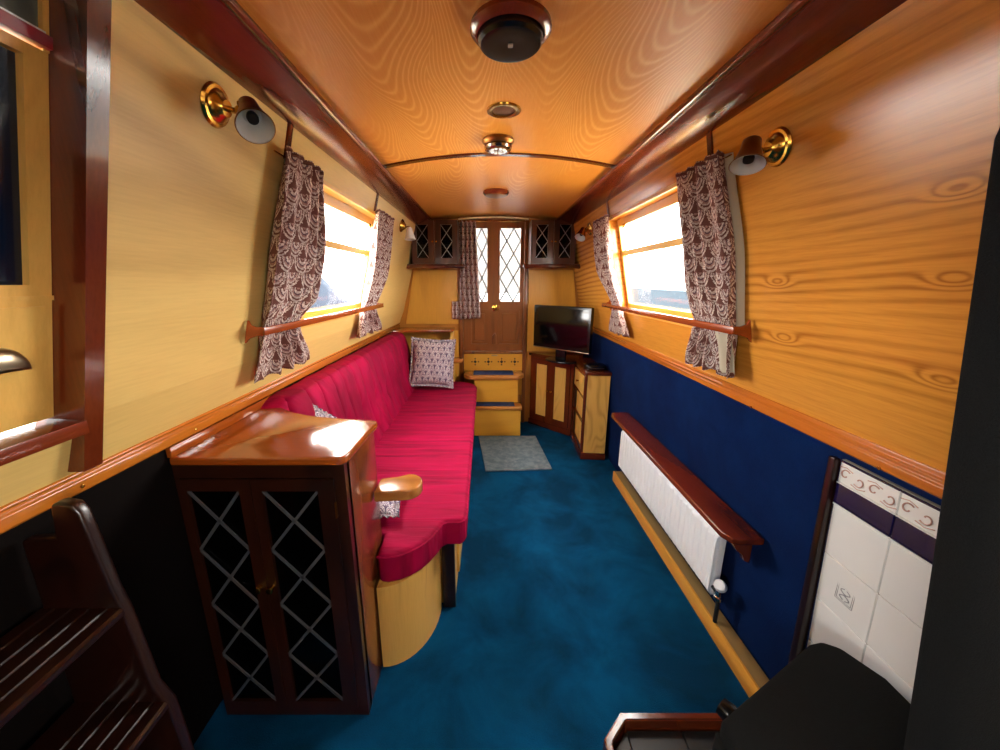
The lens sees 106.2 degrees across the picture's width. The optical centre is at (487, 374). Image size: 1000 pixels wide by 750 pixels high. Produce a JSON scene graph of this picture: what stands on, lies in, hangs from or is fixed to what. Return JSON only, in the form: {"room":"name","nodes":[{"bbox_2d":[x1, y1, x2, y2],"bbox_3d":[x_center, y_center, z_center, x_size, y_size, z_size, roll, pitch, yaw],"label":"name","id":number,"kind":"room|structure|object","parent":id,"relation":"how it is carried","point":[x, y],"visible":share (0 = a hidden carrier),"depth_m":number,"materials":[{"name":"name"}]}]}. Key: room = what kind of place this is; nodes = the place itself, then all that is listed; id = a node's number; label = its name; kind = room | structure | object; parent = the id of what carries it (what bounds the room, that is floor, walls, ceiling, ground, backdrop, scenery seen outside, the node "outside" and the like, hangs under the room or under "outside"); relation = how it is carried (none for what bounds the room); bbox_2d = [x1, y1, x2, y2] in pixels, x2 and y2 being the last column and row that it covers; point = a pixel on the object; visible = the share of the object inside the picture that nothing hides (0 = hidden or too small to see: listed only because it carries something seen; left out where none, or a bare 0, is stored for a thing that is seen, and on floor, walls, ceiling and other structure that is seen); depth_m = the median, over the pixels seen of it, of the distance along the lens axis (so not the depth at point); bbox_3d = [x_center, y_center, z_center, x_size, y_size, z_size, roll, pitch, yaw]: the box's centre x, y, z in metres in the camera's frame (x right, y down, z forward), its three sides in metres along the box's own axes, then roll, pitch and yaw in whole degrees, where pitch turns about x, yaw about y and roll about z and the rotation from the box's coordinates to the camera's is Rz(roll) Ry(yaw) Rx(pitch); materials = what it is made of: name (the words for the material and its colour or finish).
{"room":"ship interior","nodes":[
{"label":"ship interior","id":0,"kind":"room"},
{"bbox_2d":[0,331,392,749],"bbox_3d":[-0.930,0.677,1.095,0.100,0.999,5.600,0,14,0],"label":"wall","id":1,"kind":"structure","parent":0,"point":[137,512],"depth_m":0.98,"materials":[{"name":"black wood"}]},
{"bbox_2d":[0,323,399,534],"bbox_3d":[-0.881,0.179,0.972,0.037,0.063,5.600,0,14,0],"label":"trim","id":2,"kind":"structure","parent":1,"relation":"attached to","point":[25,508],"depth_m":0.94,"materials":[{"name":"brown wood"}]},
{"bbox_2d":[0,0,415,506],"bbox_3d":[-0.782,-0.260,0.863,0.336,0.930,5.600,0,14,0],"label":"wall","id":3,"kind":"structure","parent":0,"point":[192,202],"depth_m":0.89,"materials":[{"name":"brown wood"}]},
{"bbox_2d":[0,0,53,432],"bbox_3d":[-0.774,-0.138,0.177,0.207,0.698,0.989,0,14,0],"label":"hatch","id":4,"kind":"object","parent":3,"relation":"attached to","point":[26,337],"visible":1,"depth_m":0.62,"materials":[{"name":"brown wood"}]},
{"bbox_2d":[0,418,89,465],"bbox_3d":[-0.842,0.220,0.260,0.098,0.032,0.999,0,14,0],"label":"trim","id":5,"kind":"structure","parent":3,"relation":"attached to","point":[24,441],"depth_m":0.68,"materials":[{"name":"brown wood"}]},
{"bbox_2d":[48,0,111,471],"bbox_3d":[-0.765,-0.225,0.685,0.329,0.864,0.038,0,14,0],"label":"trim","id":6,"kind":"structure","parent":3,"relation":"attached to","point":[80,30],"depth_m":0.66,"materials":[{"name":"brown wood"}]},
{"bbox_2d":[200,81,275,143],"bbox_3d":[-0.579,-0.609,0.867,0.168,0.130,0.091,4,15,16],"label":"wall lamp","id":7,"kind":"object","parent":3,"relation":"attached to","point":[251,122],"visible":1,"depth_m":0.87,"materials":[{"name":"gold metal"}]},
{"bbox_2d":[134,0,431,223],"bbox_3d":[-0.577,-0.719,0.749,0.176,0.075,5.600,0,14,0],"label":"trim","id":8,"kind":"structure","parent":3,"relation":"attached to","point":[223,32],"depth_m":0.95,"materials":[{"name":"brown wood"}]},
{"bbox_2d":[283,123,293,158],"bbox_3d":[-0.631,-0.740,1.187,0.035,0.105,0.024,0,14,0],"label":"trim","id":9,"kind":"structure","parent":3,"relation":"attached to","point":[289,132],"depth_m":1.18,"materials":[{"name":"brown wood"}]},
{"bbox_2d":[254,146,325,383],"bbox_3d":[-0.708,-0.374,1.398,0.240,0.737,0.434,0,14,0],"label":"curtain","id":10,"kind":"object","parent":3,"relation":"hanging from","point":[297,250],"visible":0.98,"depth_m":1.32,"materials":[{"name":"multicoloured fabric"}]},
{"bbox_2d":[245,302,383,342],"bbox_3d":[-0.754,-0.308,1.894,0.072,0.074,1.415,0,14,0],"label":"rail","id":11,"kind":"object","parent":3,"relation":"attached to","point":[252,331],"visible":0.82,"depth_m":1.41,"materials":[{"name":"brown wood"}]},
{"bbox_2d":[301,180,375,327],"bbox_3d":[-0.752,-0.570,1.893,0.227,0.577,1.082,0,14,0],"label":"window","id":12,"kind":"structure","parent":3,"relation":"in","point":[330,201],"depth_m":1.97,"materials":[{"name":"brown wood"}]},
{"bbox_2d":[356,209,394,337],"bbox_3d":[-0.708,-0.626,2.413,0.240,0.737,0.549,0,14,0],"label":"curtain","id":13,"kind":"object","parent":3,"relation":"hanging from","point":[369,321],"visible":0.94,"depth_m":2.29,"materials":[{"name":"multicoloured fabric"}]},
{"bbox_2d":[374,193,378,211],"bbox_3d":[-0.631,-0.971,2.119,0.035,0.105,0.024,0,14,0],"label":"trim","id":14,"kind":"structure","parent":3,"relation":"attached to","point":[377,194],"depth_m":2.11,"materials":[{"name":"brown wood"}]},
{"bbox_2d":[399,219,415,240],"bbox_3d":[-0.598,-1.070,2.759,0.128,0.150,0.088,5,15,20],"label":"wall lamp","id":15,"kind":"object","parent":3,"relation":"attached to","point":[409,236],"visible":1,"depth_m":2.74,"materials":[{"name":"white glass"}]},
{"bbox_2d":[193,421,748,749],"bbox_3d":[0.025,1.169,1.248,2.050,0.030,5.660,0,14,0],"label":"floor","id":16,"kind":"structure","parent":0,"point":[567,619],"depth_m":1.50,"materials":[{"name":"blue carpet"}]},
{"bbox_2d":[0,497,194,749],"bbox_3d":[-0.765,0.838,0.374,0.240,1.034,0.922,0,14,0],"label":"steps","id":17,"kind":"structure","parent":16,"relation":"on","point":[88,628],"depth_m":0.72,"materials":[{"name":"brown wood"}]},
{"bbox_2d":[165,393,422,714],"bbox_3d":[-0.561,0.615,1.385,0.642,0.979,0.547,0,14,0],"label":"base cabinet","id":18,"kind":"object","parent":16,"relation":"on","point":[280,507],"visible":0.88,"depth_m":1.16,"materials":[{"name":"brown wood"}]},
{"bbox_2d":[261,332,476,666],"bbox_3d":[-0.494,0.344,2.474,0.817,0.982,2.405,0,14,0],"label":"sofa","id":19,"kind":"object","parent":16,"relation":"on","point":[427,432],"visible":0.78,"depth_m":1.80,"materials":[{"name":"red fabric"}]},
{"bbox_2d":[313,405,336,417],"bbox_3d":[-0.664,0.317,1.609,0.161,0.393,0.399,0,14,0],"label":"patterned cushion","id":20,"kind":"object","parent":19,"relation":"on","point":[319,412],"visible":0.08,"depth_m":1.61,"materials":[{"name":"pink fabric"}]},
{"bbox_2d":[261,332,416,445],"bbox_3d":[-0.776,0.094,2.511,0.250,0.515,2.120,0,14,0],"label":"cushion","id":21,"kind":"object","parent":19,"relation":"on","point":[372,382],"depth_m":2.22,"materials":[{"name":"fabric"}]},
{"bbox_2d":[379,501,399,517],"bbox_3d":[-0.510,0.525,1.573,0.301,0.089,0.232,-1,14,-6],"label":"patterned cushion","id":22,"kind":"object","parent":19,"relation":"on","point":[387,508],"visible":0.18,"depth_m":1.51,"materials":[{"name":"pink fabric"}]},
{"bbox_2d":[375,382,476,581],"bbox_3d":[-0.435,0.408,2.498,0.690,0.125,2.388,0,14,0],"label":"seat cushion","id":23,"kind":"object","parent":19,"relation":"on","point":[430,436],"depth_m":1.93,"materials":[{"name":"fabric"}]},
{"bbox_2d":[409,336,455,388],"bbox_3d":[-0.492,-0.108,3.311,0.419,0.453,0.185,0,14,0],"label":"patterned cushion","id":24,"kind":"object","parent":19,"relation":"on","point":[432,360],"visible":1,"depth_m":3.27,"materials":[{"name":"pink fabric"}]},
{"bbox_2d":[393,327,462,381],"bbox_3d":[-0.548,0.038,3.649,0.627,0.970,0.305,0,14,0],"label":"corner shelf","id":25,"kind":"object","parent":16,"relation":"on","point":[401,329],"visible":0.63,"depth_m":3.50,"materials":[{"name":"brown wood"}]},
{"bbox_2d":[464,370,523,435],"bbox_3d":[0.055,0.264,3.659,0.580,0.566,0.365,0,14,0],"label":"entry steps","id":26,"kind":"structure","parent":16,"relation":"on","point":[498,408],"depth_m":3.56,"materials":[{"name":"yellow wood"}]},
{"bbox_2d":[479,436,551,471],"bbox_3d":[0.205,0.659,3.215,0.588,0.011,0.677,0,14,0],"label":"door mat","id":27,"kind":"object","parent":16,"relation":"on","point":[499,453],"visible":1,"depth_m":3.15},
{"bbox_2d":[528,352,611,459],"bbox_3d":[0.682,0.239,3.394,0.551,0.742,0.871,0,14,0],"label":"base cabinet","id":28,"kind":"object","parent":16,"relation":"on","point":[572,400],"visible":0.98,"depth_m":3.42,"materials":[{"name":"brown wood"}]},
{"bbox_2d":[533,305,593,363],"bbox_3d":[0.638,-0.353,3.242,0.582,0.480,0.202,11,18,37],"label":"television","id":29,"kind":"object","parent":28,"relation":"on","point":[562,329],"visible":1,"depth_m":3.19,"materials":[{"name":"black plastic"}]},
{"bbox_2d":[584,363,605,370],"bbox_3d":[0.853,-0.065,2.991,0.155,0.043,0.143,0,14,0],"label":"box","id":30,"kind":"object","parent":28,"relation":"on","point":[588,366],"visible":1,"depth_m":2.93,"materials":[{"name":"black plastic"}]},
{"bbox_2d":[603,713,722,749],"bbox_3d":[0.650,1.281,0.520,0.610,0.102,1.393,0,14,0],"label":"hearth","id":31,"kind":"object","parent":16,"relation":"on","point":[630,731],"visible":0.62,"depth_m":1.16,"materials":[{"name":"brown wood"}]},
{"bbox_2d":[712,128,999,749],"bbox_3d":[0.679,0.416,0.644,0.452,1.597,0.450,0,14,0],"label":"stove","id":32,"kind":"object","parent":31,"relation":"on","point":[825,698],"visible":1,"depth_m":0.48,"materials":[{"name":"black metal"}]},
{"bbox_2d":[613,471,768,697],"bbox_3d":[0.950,0.926,2.010,0.064,0.075,1.545,0,14,0],"label":"baseboard","id":33,"kind":"structure","parent":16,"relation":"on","point":[751,677],"depth_m":1.66,"materials":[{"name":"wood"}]},
{"bbox_2d":[399,218,579,420],"bbox_3d":[0.025,-0.513,3.711,2.050,2.050,0.050,0,14,0],"label":"wall","id":34,"kind":"structure","parent":0,"point":[404,315],"depth_m":3.69,"materials":[{"name":"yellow wood"}]},
{"bbox_2d":[402,331,459,379],"bbox_3d":[-0.575,-0.192,3.757,0.570,0.505,0.013,0,14,0],"label":"end panel","id":35,"kind":"object","parent":34,"relation":"attached to","point":[427,335],"visible":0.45,"depth_m":3.71,"materials":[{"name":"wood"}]},
{"bbox_2d":[406,270,457,323],"bbox_3d":[-0.547,-0.748,3.619,0.514,0.510,0.013,0,14,0],"label":"end panel","id":36,"kind":"object","parent":34,"relation":"attached to","point":[432,294],"visible":1,"depth_m":3.61,"materials":[{"name":"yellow wood"}]},
{"bbox_2d":[407,220,464,268],"bbox_3d":[-0.465,-1.161,3.378,0.520,0.412,0.276,0,14,0],"label":"upper cabinet","id":37,"kind":"object","parent":34,"relation":"attached to","point":[436,244],"visible":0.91,"depth_m":3.27,"materials":[{"name":"brown wood"}]},
{"bbox_2d":[462,219,496,350],"bbox_3d":[-0.083,-0.845,3.604,0.335,1.255,0.081,0,14,0],"label":"door","id":38,"kind":"structure","parent":34,"relation":"in","point":[479,335],"depth_m":3.67,"materials":[{"name":"brown wood"}]},
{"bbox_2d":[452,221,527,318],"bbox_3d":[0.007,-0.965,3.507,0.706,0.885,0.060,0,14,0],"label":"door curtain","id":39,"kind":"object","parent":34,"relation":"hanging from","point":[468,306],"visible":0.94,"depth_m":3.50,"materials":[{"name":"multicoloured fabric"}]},
{"bbox_2d":[464,354,521,394],"bbox_3d":[0.052,-0.007,3.796,0.585,0.426,0.024,0,14,0],"label":"pierced riser","id":40,"kind":"object","parent":34,"relation":"attached to","point":[471,361],"visible":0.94,"depth_m":3.76,"materials":[{"name":"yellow wood"}]},
{"bbox_2d":[458,217,528,421],"bbox_3d":[0.050,-0.482,3.688,0.656,2.000,0.050,0,14,0],"label":"trim","id":41,"kind":"structure","parent":34,"relation":"attached to","point":[525,291],"depth_m":3.67,"materials":[{"name":"brown wood"}]},
{"bbox_2d":[464,351,522,353],"bbox_3d":[0.050,-0.227,3.748,0.586,0.027,0.055,0,14,0],"label":"trim","id":42,"kind":"structure","parent":34,"relation":"attached to","point":[465,352],"depth_m":3.72,"materials":[{"name":"brown wood"}]},
{"bbox_2d":[458,215,528,219],"bbox_3d":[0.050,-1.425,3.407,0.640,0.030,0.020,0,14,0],"label":"trim","id":43,"kind":"structure","parent":34,"relation":"attached to","point":[481,216],"depth_m":3.40,"materials":[{"name":"beige wood"}]},
{"bbox_2d":[494,219,524,350],"bbox_3d":[0.207,-0.849,3.621,0.287,1.255,0.046,0,14,0],"label":"door","id":44,"kind":"structure","parent":34,"relation":"in","point":[508,317],"depth_m":3.65,"materials":[{"name":"brown wood"}]},
{"bbox_2d":[522,220,579,268],"bbox_3d":[0.570,-1.161,3.378,0.510,0.412,0.276,0,14,0],"label":"upper cabinet","id":45,"kind":"object","parent":34,"relation":"attached to","point":[551,243],"visible":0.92,"depth_m":3.27,"materials":[{"name":"brown wood"}]},
{"bbox_2d":[527,270,575,350],"bbox_3d":[0.650,-0.617,3.651,0.520,0.780,0.013,0,14,0],"label":"end panel","id":46,"kind":"object","parent":34,"relation":"attached to","point":[546,287],"visible":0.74,"depth_m":3.60,"materials":[{"name":"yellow wood"}]},
{"bbox_2d":[236,0,793,219],"bbox_3d":[0.053,-0.779,0.734,1.120,0.085,5.600,0,14,0],"label":"ceiling","id":47,"kind":"structure","parent":0,"point":[410,79],"depth_m":1.09,"materials":[{"name":"brown wood"}]},
{"bbox_2d":[483,188,508,198],"bbox_3d":[0.054,-1.217,2.521,0.176,0.037,0.176,0,14,0],"label":"ceiling vent","id":48,"kind":"object","parent":47,"relation":"in","point":[495,193],"visible":1,"depth_m":2.47,"materials":[{"name":"brown wood"}]},
{"bbox_2d":[482,134,513,153],"bbox_3d":[0.043,-0.985,1.610,0.136,0.049,0.136,0,14,0],"label":"ceiling light","id":49,"kind":"object","parent":47,"relation":"attached to","point":[493,143],"visible":1,"depth_m":1.57,"materials":[{"name":"gold metal"}]},
{"bbox_2d":[384,153,614,167],"bbox_3d":[0.053,-1.021,1.787,1.120,0.063,0.030,0,14,0],"label":"trim","id":50,"kind":"structure","parent":47,"relation":"attached to","point":[565,158],"depth_m":1.78,"materials":[{"name":"brown wood"}]},
{"bbox_2d":[487,102,520,118],"bbox_3d":[0.056,-0.936,1.329,0.124,0.008,0.124,0,14,0],"label":"ring","id":51,"kind":"object","parent":47,"relation":"attached to","point":[499,108],"visible":1,"depth_m":1.32,"materials":[{"name":"gold metal"}]},
{"bbox_2d":[493,106,514,115],"bbox_3d":[0.056,-0.938,1.328,0.084,0.004,0.084,0,14,0],"label":"grille","id":52,"kind":"object","parent":51,"relation":"attached to","point":[497,110],"depth_m":1.33,"materials":[{"name":"gold metal"}]},
{"bbox_2d":[470,0,551,62],"bbox_3d":[0.054,-0.810,0.896,0.194,0.045,0.194,0,14,0],"label":"ceiling vent","id":53,"kind":"object","parent":47,"relation":"in","point":[506,31],"visible":1,"depth_m":0.85,"materials":[{"name":"brown wood"}]},
{"bbox_2d":[585,333,941,679],"bbox_3d":[0.995,0.677,1.095,0.105,0.999,5.600,0,14,0],"label":"wall","id":54,"kind":"structure","parent":0,"point":[769,472],"depth_m":1.39,"materials":[{"name":"blue carpet"}]},
{"bbox_2d":[618,430,726,622],"bbox_3d":[0.926,0.689,2.019,0.057,0.381,1.172,0,14,1],"label":"radiator","id":55,"kind":"object","parent":54,"relation":"attached to","point":[703,549],"visible":0.94,"depth_m":1.78,"materials":[{"name":"white metal"}]},
{"bbox_2d":[611,412,764,562],"bbox_3d":[0.892,0.477,1.939,0.129,0.139,1.305,0,14,0],"label":"shelf","id":56,"kind":"object","parent":54,"relation":"attached to","point":[727,524],"visible":1,"depth_m":1.58,"materials":[{"name":"brown wood"}]},
{"bbox_2d":[593,326,945,498],"bbox_3d":[0.931,0.174,0.970,0.037,0.053,5.600,0,14,0],"label":"trim","id":57,"kind":"structure","parent":54,"relation":"attached to","point":[929,479],"depth_m":1.04,"materials":[{"name":"orange wood"}]},
{"bbox_2d":[788,456,840,663],"bbox_3d":[0.949,0.688,1.113,0.069,0.968,0.020,0,14,0],"label":"trim","id":58,"kind":"structure","parent":54,"relation":"attached to","point":[806,605],"depth_m":1.07,"materials":[{"name":"brown wood"}]},
{"bbox_2d":[807,459,940,703],"bbox_3d":[0.960,0.835,0.523,0.070,0.968,1.193,0,14,0],"label":"tile panel","id":59,"kind":"object","parent":54,"relation":"attached to","point":[872,592],"visible":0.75,"depth_m":0.91,"materials":[{"name":"white tile"}]},
{"bbox_2d":[574,0,999,472],"bbox_3d":[0.871,-0.260,0.863,0.282,0.930,5.600,0,14,0],"label":"wall","id":60,"kind":"structure","parent":0,"point":[861,247],"depth_m":0.81,"materials":[{"name":"orange wood"}]},
{"bbox_2d":[575,222,591,241],"bbox_3d":[0.711,-1.051,2.751,0.158,0.135,0.081,-8,16,-30],"label":"wall lamp","id":61,"kind":"object","parent":60,"relation":"attached to","point":[580,235],"visible":1,"depth_m":2.75,"materials":[{"name":"gold metal"}]},
{"bbox_2d":[606,201,609,216],"bbox_3d":[0.743,-1.022,2.322,0.029,0.105,0.024,0,14,0],"label":"trim","id":62,"kind":"structure","parent":60,"relation":"attached to","point":[607,204],"depth_m":2.31,"materials":[{"name":"brown wood"}]},
{"bbox_2d":[593,214,629,337],"bbox_3d":[0.800,-0.638,2.459,0.206,0.736,0.425,0,14,0],"label":"curtain","id":63,"kind":"object","parent":60,"relation":"hanging from","point":[603,253],"visible":0.98,"depth_m":2.42,"materials":[{"name":"multicoloured fabric"}]},
{"bbox_2d":[609,182,693,327],"bbox_3d":[0.848,-0.570,1.893,0.198,0.577,1.082,0,14,0],"label":"window","id":64,"kind":"structure","parent":60,"relation":"in","point":[671,200],"depth_m":1.99,"materials":[{"name":"brown wood"}]},
{"bbox_2d":[602,300,751,342],"bbox_3d":[0.835,-0.318,1.933,0.070,0.074,1.455,0,14,0],"label":"rail","id":65,"kind":"object","parent":60,"relation":"attached to","point":[744,330],"visible":0.99,"depth_m":1.45,"materials":[{"name":"brown wood"}]},
{"bbox_2d":[706,131,713,154],"bbox_3d":[0.743,-0.757,1.255,0.029,0.105,0.024,0,14,0],"label":"trim","id":66,"kind":"structure","parent":60,"relation":"attached to","point":[709,136],"depth_m":1.25,"materials":[{"name":"brown wood"}]},
{"bbox_2d":[676,150,744,378],"bbox_3d":[0.800,-0.367,1.369,0.202,0.736,0.345,0,14,0],"label":"curtain","id":67,"kind":"object","parent":60,"relation":"hanging from","point":[708,201],"visible":0.95,"depth_m":1.30,"materials":[{"name":"multicoloured fabric"}]},
{"bbox_2d":[556,0,906,223],"bbox_3d":[0.690,-0.719,0.749,0.190,0.075,5.600,0,14,0],"label":"trim","id":68,"kind":"structure","parent":60,"relation":"attached to","point":[804,32],"depth_m":0.95,"materials":[{"name":"brown wood"}]},
{"bbox_2d":[728,126,792,174],"bbox_3d":[0.704,-0.579,0.960,0.184,0.119,0.084,-7,16,-27],"label":"wall lamp","id":69,"kind":"object","parent":60,"relation":"attached to","point":[751,158],"visible":1,"depth_m":0.96,"materials":[{"name":"gold metal"}]},
{"label":"outside","id":70,"kind":"structure","parent":0,"visible":0},
{"bbox_2d":[339,293,518,304],"bbox_3d":[0.000,-1.966,14.967,120.000,0.050,90.000,0,14,0],"label":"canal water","id":71,"kind":"structure","parent":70,"point":[351,298],"depth_m":44.49,"materials":[{"name":"white"}]},
{"bbox_2d":[307,277,350,311],"bbox_3d":[-2.025,-0.747,5.172,0.260,2.322,2.401,0,14,0],"label":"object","id":72,"kind":"object","parent":71,"relation":"on","point":[328,297],"visible":0.09,"depth_m":4.94,"materials":[{"name":"white"}]},
{"bbox_2d":[476,229,520,292],"bbox_3d":[0.025,-0.700,4.545,1.950,2.590,1.560,0,14,0],"label":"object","id":73,"kind":"object","parent":71,"relation":"on","point":[506,253],"visible":0.02,"depth_m":5.08,"materials":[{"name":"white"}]},
{"bbox_2d":[631,287,690,311],"bbox_3d":[11.500,-0.454,6.069,1.000,1.400,72.000,0,14,0],"label":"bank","id":74,"kind":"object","parent":71,"relation":"on","point":[660,298],"visible":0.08,"depth_m":23.78,"materials":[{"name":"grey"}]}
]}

